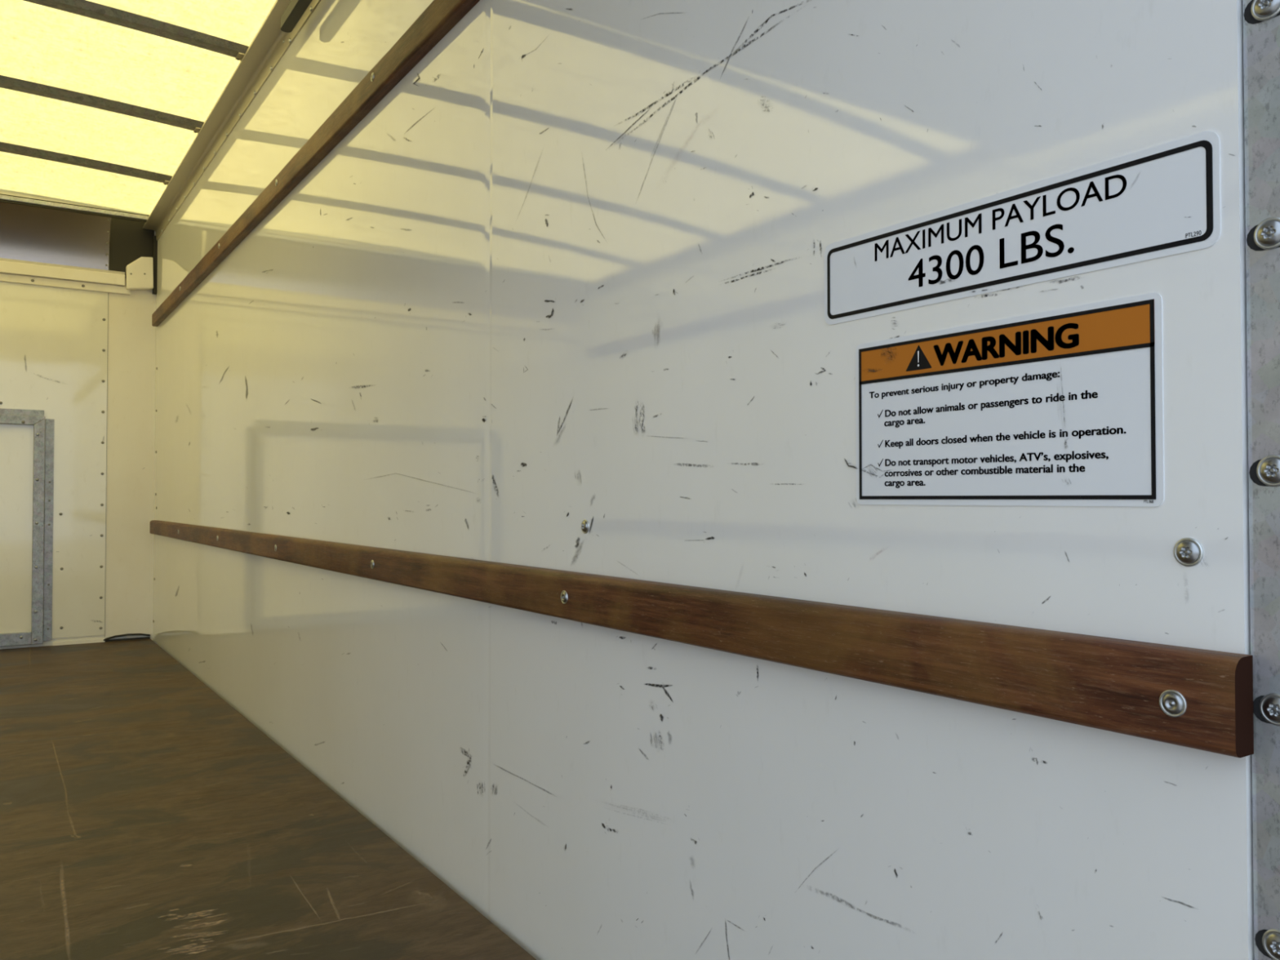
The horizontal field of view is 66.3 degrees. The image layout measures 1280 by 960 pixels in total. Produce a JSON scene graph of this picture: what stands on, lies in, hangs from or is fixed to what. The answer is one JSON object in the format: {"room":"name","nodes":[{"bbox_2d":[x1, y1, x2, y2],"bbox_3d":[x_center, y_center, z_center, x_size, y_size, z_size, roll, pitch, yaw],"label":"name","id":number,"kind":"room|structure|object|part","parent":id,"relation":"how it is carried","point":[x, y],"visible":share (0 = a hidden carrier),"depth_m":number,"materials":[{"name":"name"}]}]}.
{"room":"cargo space","nodes":[
{"label":"cargo space","id":0,"kind":"room"},
{"bbox_2d":[0,189,155,648],"bbox_3d":[-3.117,-0.275,3.779,2.310,1.980,0.040,1,-1,-34],"label":"wall","id":1,"kind":"structure","parent":0,"point":[86,359],"depth_m":4.25,"materials":[{"name":"white"}]},
{"bbox_2d":[0,408,53,646],"bbox_3d":[-3.040,0.190,3.787,1.326,0.985,0.030,1,-1,-34],"label":"door","id":2,"kind":"structure","parent":1,"relation":"in","point":[26,447],"depth_m":4.11,"materials":[{"name":"silver metal"}]},
{"bbox_3d":[-3.047,0.206,3.798,1.198,0.920,0.004,1,-1,-34],"label":"panel","id":3,"kind":"part","parent":2,"relation":"part of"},
{"bbox_3d":[-2.507,0.306,4.151,0.029,0.746,0.003,1,-1,-34],"label":"lap plate","id":4,"kind":"part","parent":2,"relation":"part of","materials":[{"name":"grey metal"}]},
{"bbox_3d":[-3.110,-0.120,3.765,1.870,1.570,0.007,1,-1,-34],"label":"panel","id":5,"kind":"part","parent":1,"relation":"part of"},
{"bbox_2d":[0,201,111,270],"bbox_3d":[-3.136,-1.042,3.695,2.009,0.227,0.108,1,-1,-34],"label":"sheet","id":6,"kind":"object","parent":1,"relation":"attached to","point":[27,233],"visible":1,"depth_m":4.15,"materials":[{"name":"grey metal"}]},
{"bbox_2d":[0,257,130,294],"bbox_3d":[-3.133,-0.880,3.747,2.115,0.095,0.034,1,-1,-34],"label":"ledge","id":7,"kind":"object","parent":1,"relation":"attached to","point":[15,271],"visible":1,"depth_m":4.18,"materials":[{"name":"beige paint"}]},
{"bbox_2d":[52,638,104,645],"bbox_3d":[-2.412,0.697,4.212,0.195,0.014,0.008,1,-1,-34],"label":"trim","id":8,"kind":"structure","parent":1,"relation":"attached to","point":[91,641],"depth_m":4.21,"materials":[{"name":"beige paint"}]},
{"bbox_2d":[103,633,150,641],"bbox_3d":[-2.259,0.692,4.315,0.183,0.028,0.016,1,-1,-34],"label":"trim","id":9,"kind":"structure","parent":1,"relation":"attached to","point":[108,639],"depth_m":4.31,"materials":[{"name":"grey rubber"}]},
{"bbox_2d":[108,217,157,294],"bbox_3d":[-2.247,-0.995,4.347,0.188,0.318,0.030,1,-1,-34],"label":"trim","id":10,"kind":"structure","parent":1,"relation":"attached to","point":[129,242],"depth_m":4.35,"materials":[{"name":"grey metal"}]},
{"bbox_2d":[125,257,153,289],"bbox_3d":[-2.221,-0.916,4.350,0.107,0.152,0.040,1,-1,-34],"label":"bracket","id":11,"kind":"object","parent":1,"relation":"attached to","point":[140,273],"visible":1,"depth_m":4.33,"materials":[{"name":"white metal"}]},
{"bbox_2d":[0,0,275,215],"bbox_3d":[-1.821,-1.220,1.866,2.310,0.071,4.690,1,-1,-34],"label":"ceiling","id":12,"kind":"structure","parent":0,"point":[41,44],"depth_m":3.04,"materials":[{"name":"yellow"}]},
{"bbox_2d":[0,193,149,222],"bbox_3d":[-3.050,-1.155,3.691,2.164,0.030,0.016,1,-1,-34],"label":"trim","id":13,"kind":"structure","parent":12,"relation":"attached to","point":[3,197],"depth_m":4.13,"materials":[{"name":"metal"}]},
{"bbox_2d":[0,142,172,184],"bbox_3d":[-2.767,-1.184,3.274,2.194,0.089,0.072,1,-1,-34],"label":"bow","id":14,"kind":"object","parent":12,"relation":"attached to","point":[4,147],"visible":0.92,"depth_m":3.70,"materials":[{"name":"metal"}]},
{"bbox_2d":[0,75,204,133],"bbox_3d":[-2.396,-1.194,2.722,2.194,0.089,0.072,1,-1,-34],"label":"bow","id":15,"kind":"object","parent":12,"relation":"attached to","point":[7,82],"visible":0.93,"depth_m":3.14,"materials":[{"name":"metal"}]},
{"bbox_2d":[22,0,248,60],"bbox_3d":[-2.025,-1.205,2.169,2.194,0.089,0.072,1,-1,-34],"label":"bow","id":16,"kind":"object","parent":12,"relation":"attached to","point":[86,8],"visible":0.91,"depth_m":2.62,"materials":[{"name":"metal"}]},
{"bbox_2d":[0,638,536,959],"bbox_3d":[-1.834,0.677,1.913,2.314,0.036,5.123,1,-1,-34],"label":"floor","id":17,"kind":"structure","parent":0,"point":[144,816],"depth_m":1.77,"materials":[{"name":"brown wood"}]},
{"bbox_2d":[152,0,1253,959],"bbox_3d":[-0.894,-0.284,2.509,0.034,1.950,4.568,1,-1,-34],"label":"wall","id":18,"kind":"structure","parent":0,"point":[568,269],"depth_m":1.07,"materials":[{"name":"white"}]},
{"bbox_2d":[142,0,320,240],"bbox_3d":[-0.929,-1.160,2.502,0.058,0.106,4.552,1,-1,-34],"label":"roof rail","id":19,"kind":"object","parent":18,"relation":"attached to","point":[270,43],"visible":0.99,"depth_m":2.99,"materials":[{"name":"metal"}]},
{"bbox_2d":[280,0,312,32],"bbox_3d":[-0.252,-1.113,1.492,0.059,0.033,2.121,1,-1,-34],"label":"door track","id":20,"kind":"object","parent":19,"relation":"hanging from","point":[295,9],"visible":1,"depth_m":2.28,"materials":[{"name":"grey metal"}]},
{"bbox_2d":[151,0,479,326],"bbox_3d":[-0.898,-0.759,2.479,0.025,0.080,4.518,1,-1,-34],"label":"rub rail","id":21,"kind":"object","parent":18,"relation":"attached to","point":[440,16],"visible":1,"depth_m":2.08,"materials":[{"name":"brown wood"}]},
{"bbox_2d":[581,519,589,533],"bbox_3d":[-0.071,0.059,1.250,0.004,0.018,0.018,1,-1,-34],"label":"bolt","id":22,"kind":"object","parent":18,"relation":"attached to","point":[584,525],"visible":1,"depth_m":1.25,"materials":[{"name":"silver metal"}]},
{"bbox_2d":[150,520,1253,757],"bbox_3d":[-0.900,0.172,2.464,0.025,0.060,4.524,1,-1,-34],"label":"rub rail","id":23,"kind":"object","parent":18,"relation":"attached to","point":[1189,697],"visible":1,"depth_m":0.80,"materials":[{"name":"brown wood"}]},
{"bbox_2d":[844,292,1164,506],"bbox_3d":[0.262,-0.051,0.758,0.002,0.141,0.284,1,-1,-34],"label":"warning sticker","id":24,"kind":"object","parent":18,"relation":"attached to","point":[1064,406],"visible":1,"depth_m":0.73,"materials":[{"name":"white plastic"}]},
{"bbox_2d":[824,130,1221,324],"bbox_3d":[0.266,-0.177,0.755,0.001,0.082,0.346,1,-1,-34],"label":"sticker","id":25,"kind":"object","parent":18,"relation":"attached to","point":[1163,200],"visible":1,"depth_m":0.71,"materials":[{"name":"white plastic"}]},
{"bbox_2d":[1173,537,1204,566],"bbox_3d":[0.349,0.046,0.624,0.004,0.018,0.018,1,-1,-34],"label":"bolt","id":26,"kind":"object","parent":18,"relation":"attached to","point":[1188,552],"visible":1,"depth_m":0.62,"materials":[{"name":"silver metal"}]},
{"bbox_2d":[1242,0,1279,959],"bbox_3d":[0.421,-0.231,0.586,0.072,2.130,0.086,1,-1,-34],"label":"post","id":27,"kind":"object","parent":18,"relation":"attached to","point":[1261,18],"visible":1,"depth_m":0.59,"materials":[{"name":"metal"}]},
{"bbox_2d":[1250,0,1279,21],"bbox_3d":[0.379,-0.288,0.592,0.002,0.019,0.019,1,-1,-34],"label":"bolt","id":28,"kind":"object","parent":27,"relation":"in","point":[1260,10],"depth_m":0.59,"materials":[{"name":"silver metal"}]},
{"bbox_2d":[1253,217,1279,249],"bbox_3d":[0.379,-0.148,0.589,0.002,0.019,0.019,1,-1,-34],"label":"bolt","id":29,"kind":"object","parent":27,"relation":"in","point":[1266,229],"depth_m":0.59,"materials":[{"name":"silver metal"}]},
{"bbox_2d":[1256,454,1279,486],"bbox_3d":[0.379,-0.006,0.586,0.002,0.019,0.019,1,-1,-34],"label":"bolt","id":30,"kind":"object","parent":27,"relation":"in","point":[1268,466],"depth_m":0.59,"materials":[{"name":"silver metal"}]},
{"bbox_2d":[1259,693,1279,725],"bbox_3d":[0.379,0.137,0.584,0.002,0.019,0.019,1,-1,-34],"label":"bolt","id":31,"kind":"object","parent":27,"relation":"in","point":[1269,703],"depth_m":0.58,"materials":[{"name":"silver metal"}]},
{"bbox_2d":[1262,928,1279,959],"bbox_3d":[0.379,0.277,0.581,0.002,0.019,0.019,1,-1,-34],"label":"bolt","id":32,"kind":"object","parent":27,"relation":"in","point":[1270,937],"depth_m":0.58,"materials":[{"name":"silver metal"}]}
]}

